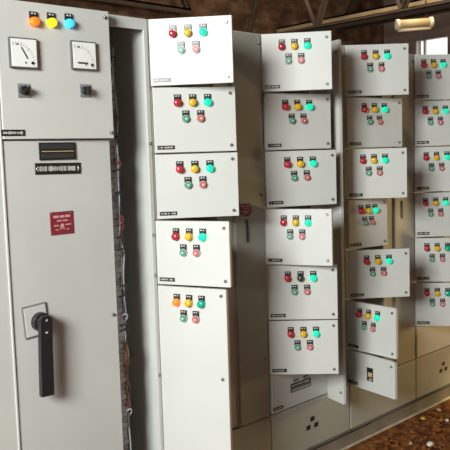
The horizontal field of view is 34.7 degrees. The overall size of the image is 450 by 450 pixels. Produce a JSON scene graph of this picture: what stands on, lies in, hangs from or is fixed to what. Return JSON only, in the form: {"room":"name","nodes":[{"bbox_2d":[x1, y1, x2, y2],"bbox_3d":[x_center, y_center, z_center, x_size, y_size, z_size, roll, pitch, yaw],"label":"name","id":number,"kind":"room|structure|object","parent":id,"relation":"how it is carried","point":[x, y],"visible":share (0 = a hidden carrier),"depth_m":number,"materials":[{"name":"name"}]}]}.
{"room":"electrical room","nodes":[
{"label":"electrical room","id":0,"kind":"room"},
{"bbox_2d":[19,0,383,44],"bbox_3d":[-1.992,-1.321,8.343,13.400,4.578,0.200,-7,8,-43],"label":"wall","id":1,"kind":"structure","parent":0,"point":[272,14],"depth_m":10.48,"materials":[{"name":"brown wood"}]},
{"bbox_2d":[277,0,444,32],"bbox_3d":[2.822,-2.710,8.448,0.120,0.072,5.900,-7,8,-43],"label":"ceiling beam","id":2,"kind":"structure","parent":1,"relation":"attached to","point":[412,3],"depth_m":9.52,"materials":[{"name":"brown wood"}]},
{"bbox_2d":[346,399,449,449],"bbox_3d":[1.838,1.194,4.420,13.200,0.100,11.000,-7,8,-43],"label":"floor","id":3,"kind":"structure","parent":0,"point":[421,433],"depth_m":4.12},
{"bbox_2d":[306,383,449,449],"bbox_3d":[0.038,1.221,3.798,3.912,0.078,0.654,-7,8,-43],"label":"channel","id":4,"kind":"object","parent":3,"relation":"on","point":[349,438],"visible":0.23,"depth_m":4.20,"materials":[{"name":"paint"}]},
{"bbox_2d":[0,113,20,449],"bbox_3d":[-1.198,0.280,2.578,0.622,2.105,0.630,-7,8,-43],"label":"tall cabinet","id":5,"kind":"object","parent":4,"relation":"on","point":[9,414],"visible":1,"depth_m":2.56,"materials":[{"name":"white metal"}]},
{"bbox_2d":[0,0,122,449],"bbox_3d":[-0.790,0.234,2.923,0.460,2.105,0.682,-7,8,-43],"label":"tall cabinet","id":6,"kind":"object","parent":4,"relation":"on","point":[56,108],"visible":1,"depth_m":2.68,"materials":[{"name":"grey metal"}]},
{"bbox_2d":[17,83,30,97],"bbox_3d":[-0.701,-0.474,2.532,0.046,0.048,0.032,-7,7,-41],"label":"switch","id":7,"kind":"object","parent":6,"relation":"attached to","point":[23,89],"depth_m":2.53,"materials":[{"name":"grey plastic"}]},
{"bbox_2d":[29,11,39,26],"bbox_3d":[-0.672,-0.728,2.544,0.036,0.054,0.025,-7,7,-41],"label":"lamp","id":8,"kind":"object","parent":6,"relation":"attached to","point":[34,16],"depth_m":2.54,"materials":[{"name":"orange plastic"}]},
{"bbox_2d":[46,12,56,27],"bbox_3d":[-0.621,-0.737,2.589,0.036,0.054,0.025,-7,7,-41],"label":"lamp","id":9,"kind":"object","parent":6,"relation":"attached to","point":[51,17],"depth_m":2.59,"materials":[{"name":"yellow plastic"}]},
{"bbox_2d":[64,13,74,28],"bbox_3d":[-0.567,-0.747,2.635,0.036,0.054,0.025,-7,7,-41],"label":"lamp","id":10,"kind":"object","parent":6,"relation":"attached to","point":[69,18],"depth_m":2.63,"materials":[{"name":"blue plastic"}]},
{"bbox_2d":[80,84,90,96],"bbox_3d":[-0.515,-0.503,2.693,0.046,0.048,0.032,-7,7,-41],"label":"switch","id":11,"kind":"object","parent":6,"relation":"attached to","point":[85,89],"depth_m":2.69,"materials":[{"name":"grey plastic"}]},
{"bbox_2d":[107,14,163,449],"bbox_3d":[-0.568,0.203,3.177,0.214,2.105,0.614,-7,8,-43],"label":"chamber","id":12,"kind":"object","parent":4,"relation":"on","point":[131,164],"visible":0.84,"depth_m":3.07,"materials":[{"name":"grey paint"}]},
{"bbox_2d":[147,15,270,449],"bbox_3d":[-0.147,0.172,3.363,0.662,2.105,0.918,-7,8,-43],"label":"tall cabinet","id":13,"kind":"object","parent":4,"relation":"on","point":[205,74],"visible":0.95,"depth_m":3.01,"materials":[{"name":"grey metal"}]},
{"bbox_2d":[168,25,176,37],"bbox_3d":[-0.213,-0.781,2.905,0.034,0.051,0.025,-1,6,7],"label":"lamp","id":14,"kind":"object","parent":13,"relation":"attached to","point":[172,29],"depth_m":2.91,"materials":[{"name":"red plastic"}]},
{"bbox_2d":[171,228,179,239],"bbox_3d":[-0.205,0.040,2.960,0.034,0.051,0.025,1,6,24],"label":"lamp","id":15,"kind":"object","parent":13,"relation":"attached to","point":[175,232],"depth_m":2.96,"materials":[{"name":"red plastic"}]},
{"bbox_2d":[172,294,180,305],"bbox_3d":[-0.204,0.313,2.984,0.034,0.051,0.025,1,6,27],"label":"lamp","id":16,"kind":"object","parent":13,"relation":"attached to","point":[176,298],"depth_m":2.98,"materials":[{"name":"orange plastic"}]},
{"bbox_2d":[173,94,181,106],"bbox_3d":[-0.195,-0.512,2.962,0.034,0.051,0.025,-3,6,-10],"label":"lamp","id":17,"kind":"object","parent":13,"relation":"attached to","point":[177,98],"depth_m":2.97,"materials":[{"name":"red plastic"}]},
{"bbox_2d":[176,161,183,172],"bbox_3d":[-0.187,-0.238,2.983,0.034,0.051,0.025,-2,6,-7],"label":"lamp","id":18,"kind":"object","parent":13,"relation":"attached to","point":[179,164],"depth_m":2.99,"materials":[{"name":"red plastic"}]},
{"bbox_2d":[184,24,191,36],"bbox_3d":[-0.151,-0.782,2.898,0.034,0.051,0.025,-1,6,7],"label":"lamp","id":19,"kind":"object","parent":13,"relation":"attached to","point":[187,27],"depth_m":2.90,"materials":[{"name":"yellow plastic"}]},
{"bbox_2d":[184,295,192,306],"bbox_3d":[-0.152,0.314,2.958,0.034,0.051,0.025,1,6,27],"label":"lamp","id":20,"kind":"object","parent":13,"relation":"attached to","point":[188,299],"depth_m":2.96,"materials":[{"name":"yellow plastic"}]},
{"bbox_2d":[184,228,192,240],"bbox_3d":[-0.149,0.040,2.935,0.034,0.051,0.025,1,6,24],"label":"lamp","id":21,"kind":"object","parent":13,"relation":"attached to","point":[188,232],"depth_m":2.94,"materials":[{"name":"yellow plastic"}]},
{"bbox_2d":[188,94,196,106],"bbox_3d":[-0.133,-0.515,2.973,0.034,0.051,0.025,-3,6,-10],"label":"lamp","id":22,"kind":"object","parent":13,"relation":"attached to","point":[192,98],"depth_m":2.98,"materials":[{"name":"yellow plastic"}]},
{"bbox_2d":[191,161,198,172],"bbox_3d":[-0.125,-0.241,2.991,0.034,0.051,0.025,-2,6,-7],"label":"lamp","id":23,"kind":"object","parent":13,"relation":"attached to","point":[194,164],"depth_m":2.99,"materials":[{"name":"yellow plastic"}]},
{"bbox_2d":[197,295,205,307],"bbox_3d":[-0.099,0.315,2.932,0.034,0.051,0.025,1,6,27],"label":"lamp","id":24,"kind":"object","parent":13,"relation":"attached to","point":[201,299],"depth_m":2.93,"materials":[{"name":"green plastic"}]},
{"bbox_2d":[198,229,206,240],"bbox_3d":[-0.094,0.041,2.911,0.034,0.051,0.025,1,6,24],"label":"lamp","id":25,"kind":"object","parent":13,"relation":"attached to","point":[202,233],"depth_m":2.91,"materials":[{"name":"green plastic"}]},
{"bbox_2d":[199,23,206,36],"bbox_3d":[-0.090,-0.783,2.891,0.034,0.051,0.025,-1,6,7],"label":"lamp","id":26,"kind":"object","parent":13,"relation":"attached to","point":[202,26],"depth_m":2.89,"materials":[{"name":"green plastic"}]},
{"bbox_2d":[203,94,211,105],"bbox_3d":[-0.071,-0.518,2.984,0.034,0.051,0.025,-3,6,-10],"label":"lamp","id":27,"kind":"object","parent":13,"relation":"attached to","point":[207,98],"depth_m":2.99,"materials":[{"name":"green plastic"}]},
{"bbox_2d":[206,160,213,171],"bbox_3d":[-0.063,-0.244,2.998,0.034,0.051,0.025,-2,6,-7],"label":"lamp","id":28,"kind":"object","parent":13,"relation":"attached to","point":[209,163],"depth_m":3.00,"materials":[{"name":"green plastic"}]},
{"bbox_2d":[260,31,349,449],"bbox_3d":[0.320,0.114,3.809,0.638,2.105,0.902,-7,8,-43],"label":"tall cabinet","id":29,"kind":"object","parent":4,"relation":"on","point":[302,72],"visible":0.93,"depth_m":3.50,"materials":[{"name":"grey metal"}]},
{"bbox_2d":[278,39,284,50],"bbox_3d":[0.264,-0.839,3.355,0.034,0.051,0.025,-1,6,7],"label":"lamp","id":30,"kind":"object","parent":29,"relation":"attached to","point":[281,42],"depth_m":3.36,"materials":[{"name":"red plastic"}]},
{"bbox_2d":[280,215,286,225],"bbox_3d":[0.276,-0.019,3.414,0.034,0.051,0.025,0,6,21],"label":"lamp","id":31,"kind":"object","parent":29,"relation":"attached to","point":[283,218],"depth_m":3.41,"materials":[{"name":"red plastic"}]},
{"bbox_2d":[282,100,288,109],"bbox_3d":[0.291,-0.573,3.438,0.034,0.051,0.025,-4,6,-24],"label":"lamp","id":32,"kind":"object","parent":29,"relation":"attached to","point":[285,103],"depth_m":3.44,"materials":[{"name":"red plastic"}]},
{"bbox_2d":[284,271,290,281],"bbox_3d":[0.302,0.250,3.465,0.034,0.051,0.025,-1,6,4],"label":"lamp","id":33,"kind":"object","parent":29,"relation":"attached to","point":[287,274],"depth_m":3.47,"materials":[{"name":"red plastic"}]},
{"bbox_2d":[284,157,290,167],"bbox_3d":[0.301,-0.299,3.449,0.034,0.051,0.025,-3,6,-16],"label":"lamp","id":34,"kind":"object","parent":29,"relation":"attached to","point":[287,160],"depth_m":3.45,"materials":[{"name":"red plastic"}]},
{"bbox_2d":[287,327,293,337],"bbox_3d":[0.319,0.522,3.493,0.034,0.051,0.025,-1,6,3],"label":"lamp","id":35,"kind":"object","parent":29,"relation":"attached to","point":[290,330],"depth_m":3.50,"materials":[{"name":"red plastic"}]},
{"bbox_2d":[291,39,297,49],"bbox_3d":[0.322,-0.841,3.348,0.034,0.051,0.025,-1,6,7],"label":"lamp","id":36,"kind":"object","parent":29,"relation":"attached to","point":[294,42],"depth_m":3.35,"materials":[{"name":"yellow plastic"}]},
{"bbox_2d":[292,215,299,225],"bbox_3d":[0.331,-0.019,3.393,0.034,0.051,0.025,0,6,21],"label":"lamp","id":37,"kind":"object","parent":29,"relation":"attached to","point":[295,218],"depth_m":3.39,"materials":[{"name":"yellow plastic"}]},
{"bbox_2d":[294,100,300,109],"bbox_3d":[0.352,-0.577,3.465,0.034,0.051,0.025,-4,6,-24],"label":"lamp","id":38,"kind":"object","parent":29,"relation":"attached to","point":[297,103],"depth_m":3.47,"materials":[{"name":"yellow plastic"}]},
{"bbox_2d":[297,271,303,281],"bbox_3d":[0.363,0.249,3.461,0.034,0.051,0.025,-1,6,4],"label":"lamp","id":39,"kind":"object","parent":29,"relation":"attached to","point":[300,274],"depth_m":3.46,"materials":[{"name":"black plastic"}]},
{"bbox_2d":[297,157,303,166],"bbox_3d":[0.364,-0.303,3.468,0.034,0.051,0.025,-3,6,-16],"label":"lamp","id":40,"kind":"object","parent":29,"relation":"attached to","point":[300,160],"depth_m":3.47,"materials":[{"name":"yellow plastic"}]},
{"bbox_2d":[300,327,306,337],"bbox_3d":[0.380,0.521,3.490,0.034,0.051,0.025,-1,6,3],"label":"lamp","id":41,"kind":"object","parent":29,"relation":"attached to","point":[303,330],"depth_m":3.49,"materials":[{"name":"yellow plastic"}]},
{"bbox_2d":[304,38,310,48],"bbox_3d":[0.381,-0.842,3.340,0.034,0.051,0.025,-1,6,7],"label":"lamp","id":42,"kind":"object","parent":29,"relation":"attached to","point":[307,41],"depth_m":3.34,"materials":[{"name":"green plastic"}]},
{"bbox_2d":[304,215,311,225],"bbox_3d":[0.387,-0.018,3.372,0.034,0.051,0.025,0,6,21],"label":"lamp","id":43,"kind":"object","parent":29,"relation":"attached to","point":[307,218],"depth_m":3.37,"materials":[{"name":"green plastic"}]},
{"bbox_2d":[306,100,312,109],"bbox_3d":[0.412,-0.582,3.492,0.034,0.051,0.025,-4,6,-24],"label":"lamp","id":44,"kind":"object","parent":29,"relation":"attached to","point":[309,103],"depth_m":3.49,"materials":[{"name":"green plastic"}]},
{"bbox_2d":[309,156,316,166],"bbox_3d":[0.428,-0.306,3.486,0.034,0.051,0.025,-3,6,-16],"label":"lamp","id":45,"kind":"object","parent":29,"relation":"attached to","point":[312,159],"depth_m":3.49,"materials":[{"name":"green plastic"}]},
{"bbox_2d":[310,271,316,281],"bbox_3d":[0.424,0.247,3.457,0.034,0.051,0.025,-1,6,4],"label":"lamp","id":46,"kind":"object","parent":29,"relation":"attached to","point":[313,274],"depth_m":3.46,"materials":[{"name":"green plastic"}]},
{"bbox_2d":[312,327,318,336],"bbox_3d":[0.441,0.519,3.487,0.034,0.051,0.025,-1,6,3],"label":"lamp","id":47,"kind":"object","parent":29,"relation":"attached to","point":[315,330],"depth_m":3.49,"materials":[{"name":"green plastic"}]},
{"bbox_2d":[343,43,415,428],"bbox_3d":[0.790,0.060,4.218,0.726,2.105,0.945,-7,8,-43],"label":"tall cabinet","id":48,"kind":"object","parent":4,"relation":"on","point":[378,79],"visible":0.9,"depth_m":3.92,"materials":[{"name":"grey metal"}]},
{"bbox_2d":[356,308,362,317],"bbox_3d":[0.718,0.474,3.870,0.025,0.051,0.034,-7,7,-41],"label":"lamp","id":49,"kind":"object","parent":48,"relation":"attached to","point":[359,311],"depth_m":3.87,"materials":[{"name":"red plastic"}]},
{"bbox_2d":[358,205,364,213],"bbox_3d":[0.746,-0.083,3.922,0.034,0.051,0.025,-5,6,-30],"label":"lamp","id":50,"kind":"object","parent":48,"relation":"attached to","point":[361,208],"depth_m":3.92,"materials":[{"name":"red plastic"}]},
{"bbox_2d":[360,154,365,163],"bbox_3d":[0.738,-0.351,3.847,0.034,0.051,0.025,-1,6,3],"label":"lamp","id":51,"kind":"object","parent":48,"relation":"attached to","point":[362,156],"depth_m":3.85,"materials":[{"name":"red plastic"}]},
{"bbox_2d":[361,50,366,59],"bbox_3d":[0.734,-0.897,3.799,0.034,0.051,0.025,-2,6,0],"label":"lamp","id":52,"kind":"object","parent":48,"relation":"attached to","point":[363,52],"depth_m":3.80,"materials":[{"name":"red plastic"}]},
{"bbox_2d":[361,103,367,112],"bbox_3d":[0.753,-0.629,3.870,0.034,0.051,0.025,-4,6,-24],"label":"lamp","id":53,"kind":"object","parent":48,"relation":"attached to","point":[364,106],"depth_m":3.87,"materials":[{"name":"red plastic"}]},
{"bbox_2d":[363,255,369,264],"bbox_3d":[0.771,0.193,3.912,0.034,0.051,0.025,-2,6,-4],"label":"lamp","id":54,"kind":"object","parent":48,"relation":"attached to","point":[366,258],"depth_m":3.92,"materials":[{"name":"red plastic"}]},
{"bbox_2d":[365,309,371,318],"bbox_3d":[0.757,0.477,3.826,0.025,0.051,0.034,-7,7,-41],"label":"lamp","id":55,"kind":"object","parent":48,"relation":"attached to","point":[368,312],"depth_m":3.82,"materials":[{"name":"yellow plastic"}]},
{"bbox_2d":[365,204,371,213],"bbox_3d":[0.789,-0.087,3.947,0.034,0.051,0.025,-5,6,-30],"label":"lamp","id":56,"kind":"object","parent":48,"relation":"attached to","point":[368,207],"depth_m":3.95,"materials":[{"name":"yellow plastic"}]},
{"bbox_2d":[371,154,376,163],"bbox_3d":[0.796,-0.352,3.844,0.034,0.051,0.025,-1,6,3],"label":"lamp","id":57,"kind":"object","parent":48,"relation":"attached to","point":[373,156],"depth_m":3.85,"materials":[{"name":"yellow plastic"}]},
{"bbox_2d":[371,103,377,112],"bbox_3d":[0.813,-0.634,3.897,0.034,0.051,0.025,-4,6,-24],"label":"lamp","id":58,"kind":"object","parent":48,"relation":"attached to","point":[374,106],"depth_m":3.90,"materials":[{"name":"yellow plastic"}]},
{"bbox_2d":[372,204,378,212],"bbox_3d":[0.833,-0.091,3.972,0.034,0.051,0.025,-5,6,-30],"label":"lamp","id":59,"kind":"object","parent":48,"relation":"attached to","point":[375,207],"depth_m":3.97,"materials":[{"name":"green plastic"}]},
{"bbox_2d":[372,50,378,59],"bbox_3d":[0.795,-0.899,3.799,0.034,0.051,0.025,-2,6,0],"label":"lamp","id":60,"kind":"object","parent":48,"relation":"attached to","point":[375,53],"depth_m":3.80,"materials":[{"name":"yellow plastic"}]},
{"bbox_2d":[374,311,380,320],"bbox_3d":[0.796,0.480,3.782,0.025,0.051,0.034,-7,7,-41],"label":"lamp","id":61,"kind":"object","parent":48,"relation":"attached to","point":[377,314],"depth_m":3.78,"materials":[{"name":"green plastic"}]},
{"bbox_2d":[375,255,380,263],"bbox_3d":[0.833,0.190,3.916,0.034,0.051,0.025,-2,6,-4],"label":"lamp","id":62,"kind":"object","parent":48,"relation":"attached to","point":[377,257],"depth_m":3.92,"materials":[{"name":"yellow plastic"}]},
{"bbox_2d":[381,103,387,112],"bbox_3d":[0.873,-0.638,3.924,0.034,0.051,0.025,-4,6,-24],"label":"lamp","id":63,"kind":"object","parent":48,"relation":"attached to","point":[384,106],"depth_m":3.93,"materials":[{"name":"green plastic"}]},
{"bbox_2d":[382,154,387,162],"bbox_3d":[0.854,-0.354,3.841,0.034,0.051,0.025,-1,6,3],"label":"lamp","id":64,"kind":"object","parent":48,"relation":"attached to","point":[384,156],"depth_m":3.84,"materials":[{"name":"green plastic"}]},
{"bbox_2d":[384,49,389,58],"bbox_3d":[0.856,-0.901,3.799,0.034,0.051,0.025,-2,6,0],"label":"lamp","id":65,"kind":"object","parent":48,"relation":"attached to","point":[386,51],"depth_m":3.80,"materials":[{"name":"green plastic"}]},
{"bbox_2d":[386,255,391,263],"bbox_3d":[0.895,0.188,3.920,0.034,0.051,0.025,-2,6,-4],"label":"lamp","id":66,"kind":"object","parent":48,"relation":"attached to","point":[388,257],"depth_m":3.92,"materials":[{"name":"green plastic"}]},
{"bbox_2d":[413,54,449,397],"bbox_3d":[1.270,-0.003,4.713,0.656,2.105,0.877,-7,8,-43],"label":"tall cabinet","id":67,"kind":"object","parent":4,"relation":"on","point":[431,72],"visible":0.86,"depth_m":4.36,"materials":[{"name":"grey metal"}]},
{"bbox_2d":[421,59,426,67],"bbox_3d":[1.179,-0.956,4.261,0.034,0.051,0.025,-3,6,-9],"label":"lamp","id":68,"kind":"object","parent":67,"relation":"attached to","point":[423,61],"depth_m":4.26,"materials":[{"name":"red plastic"}]},
{"bbox_2d":[422,106,427,114],"bbox_3d":[1.193,-0.683,4.283,0.034,0.051,0.025,-2,6,-3],"label":"lamp","id":69,"kind":"object","parent":67,"relation":"attached to","point":[424,108],"depth_m":4.29,"materials":[{"name":"red plastic"}]},
{"bbox_2d":[423,198,428,205],"bbox_3d":[1.209,-0.137,4.333,0.034,0.051,0.025,-2,6,-1],"label":"lamp","id":70,"kind":"object","parent":67,"relation":"attached to","point":[425,200],"depth_m":4.34,"materials":[{"name":"red plastic"}]},
{"bbox_2d":[423,152,428,160],"bbox_3d":[1.203,-0.410,4.301,0.034,0.051,0.025,-1,6,4],"label":"lamp","id":71,"kind":"object","parent":67,"relation":"attached to","point":[425,154],"depth_m":4.31,"materials":[{"name":"red plastic"}]},
{"bbox_2d":[424,288,429,295],"bbox_3d":[1.228,0.409,4.375,0.034,0.051,0.025,-1,6,9],"label":"lamp","id":72,"kind":"object","parent":67,"relation":"attached to","point":[426,290],"depth_m":4.38,"materials":[{"name":"red plastic"}]},
{"bbox_2d":[424,243,429,250],"bbox_3d":[1.220,0.136,4.351,0.034,0.051,0.025,-1,6,7],"label":"lamp","id":73,"kind":"object","parent":67,"relation":"attached to","point":[426,245],"depth_m":4.35,"materials":[{"name":"red plastic"}]},
{"bbox_2d":[430,59,436,67],"bbox_3d":[1.239,-0.959,4.271,0.034,0.051,0.025,-3,6,-9],"label":"lamp","id":74,"kind":"object","parent":67,"relation":"attached to","point":[433,62],"depth_m":4.27,"materials":[{"name":"yellow plastic"}]},
{"bbox_2d":[432,106,438,113],"bbox_3d":[1.254,-0.685,4.286,0.034,0.051,0.025,-2,6,-3],"label":"lamp","id":75,"kind":"object","parent":67,"relation":"attached to","point":[435,109],"depth_m":4.29,"materials":[{"name":"yellow plastic"}]},
{"bbox_2d":[433,197,438,205],"bbox_3d":[1.270,-0.139,4.335,0.034,0.051,0.025,-2,6,-1],"label":"lamp","id":76,"kind":"object","parent":67,"relation":"attached to","point":[435,199],"depth_m":4.34,"materials":[{"name":"yellow plastic"}]},
{"bbox_2d":[433,152,439,159],"bbox_3d":[1.264,-0.411,4.297,0.034,0.051,0.025,-1,6,4],"label":"lamp","id":77,"kind":"object","parent":67,"relation":"attached to","point":[436,155],"depth_m":4.30,"materials":[{"name":"yellow plastic"}]},
{"bbox_2d":[434,288,439,295],"bbox_3d":[1.288,0.408,4.366,0.034,0.051,0.025,-1,6,9],"label":"lamp","id":78,"kind":"object","parent":67,"relation":"attached to","point":[436,290],"depth_m":4.37,"materials":[{"name":"yellow plastic"}]},
{"bbox_2d":[434,243,439,250],"bbox_3d":[1.281,0.135,4.344,0.034,0.051,0.025,-1,6,7],"label":"lamp","id":79,"kind":"object","parent":67,"relation":"attached to","point":[436,245],"depth_m":4.35,"materials":[{"name":"yellow plastic"}]},
{"bbox_2d":[440,59,446,67],"bbox_3d":[1.300,-0.961,4.280,0.034,0.051,0.025,-3,6,-9],"label":"lamp","id":80,"kind":"object","parent":67,"relation":"attached to","point":[443,62],"depth_m":4.28,"materials":[{"name":"green plastic"}]},
{"bbox_2d":[442,105,448,113],"bbox_3d":[1.315,-0.687,4.289,0.034,0.051,0.025,-2,6,-3],"label":"lamp","id":81,"kind":"object","parent":67,"relation":"attached to","point":[445,108],"depth_m":4.29,"materials":[{"name":"green plastic"}]},
{"bbox_2d":[443,197,448,205],"bbox_3d":[1.331,-0.141,4.336,0.034,0.051,0.025,-2,6,-1],"label":"lamp","id":82,"kind":"object","parent":67,"relation":"attached to","point":[445,199],"depth_m":4.34,"materials":[{"name":"green plastic"}]},
{"bbox_2d":[444,151,449,159],"bbox_3d":[1.324,-0.412,4.293,0.034,0.051,0.025,-1,6,4],"label":"lamp","id":83,"kind":"object","parent":67,"relation":"attached to","point":[446,153],"depth_m":4.30,"materials":[{"name":"green plastic"}]},
{"bbox_2d":[445,288,449,295],"bbox_3d":[1.348,0.407,4.356,0.034,0.051,0.025,-1,6,9],"label":"lamp","id":84,"kind":"object","parent":67,"relation":"attached to","point":[447,290],"depth_m":4.36,"materials":[{"name":"green plastic"}]},
{"bbox_2d":[445,243,449,250],"bbox_3d":[1.341,0.134,4.336,0.034,0.051,0.025,-1,6,7],"label":"lamp","id":85,"kind":"object","parent":67,"relation":"attached to","point":[447,245],"depth_m":4.34,"materials":[{"name":"green plastic"}]},
{"bbox_2d":[362,405,449,449],"bbox_3d":[2.361,1.134,4.217,3.942,0.038,1.841,-7,8,-43],"label":"chips","id":86,"kind":"object","parent":3,"relation":"on","point":[435,429],"visible":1,"depth_m":4.05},
{"bbox_2d":[383,0,449,53],"bbox_3d":[6.648,-1.626,8.757,0.200,4.578,11.000,-7,8,-43],"label":"wall","id":87,"kind":"structure","parent":0,"point":[441,27],"depth_m":12.12,"materials":[{"name":"paint"}]},
{"bbox_2d":[416,36,446,53],"bbox_3d":[3.446,-2.814,11.959,0.060,0.560,0.600,-7,8,-43],"label":"window","id":88,"kind":"structure","parent":87,"relation":"in","point":[423,40],"depth_m":12.03,"materials":[{"name":"paint"}]},
{"bbox_3d":[1.703,-3.374,4.117,13.400,0.100,11.200,-7,8,-43],"label":"ceiling","id":89,"kind":"structure","parent":0,"visible":0},
{"bbox_2d":[92,0,190,14],"bbox_3d":[-3.185,-2.895,6.768,7.417,1.012,0.120,-7,8,-43],"label":"roof truss","id":90,"kind":"object","parent":89,"relation":"hanging from","point":[186,10],"visible":1,"depth_m":8.88,"materials":[{"name":"metal"}]},
{"bbox_2d":[246,0,449,32],"bbox_3d":[2.280,-2.913,7.237,0.090,1.394,5.913,-7,8,-43],"label":"roof truss","id":91,"kind":"object","parent":89,"relation":"hanging from","point":[403,8],"visible":0.67,"depth_m":8.25,"materials":[{"name":"metal"}]},
{"bbox_2d":[337,0,449,31],"bbox_3d":[3.995,-3.395,9.162,0.090,0.914,6.412,-7,8,-43],"label":"roof truss","id":92,"kind":"object","parent":89,"relation":"attached to","point":[352,2],"visible":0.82,"depth_m":10.89,"materials":[{"name":"metal"}]},
{"bbox_2d":[395,0,433,31],"bbox_3d":[2.084,-2.925,7.938,0.413,1.557,0.120,-2,6,0],"label":"lamp","id":93,"kind":"object","parent":89,"relation":"hanging from","point":[425,23],"visible":1,"depth_m":7.97,"materials":[{"name":"metal"}]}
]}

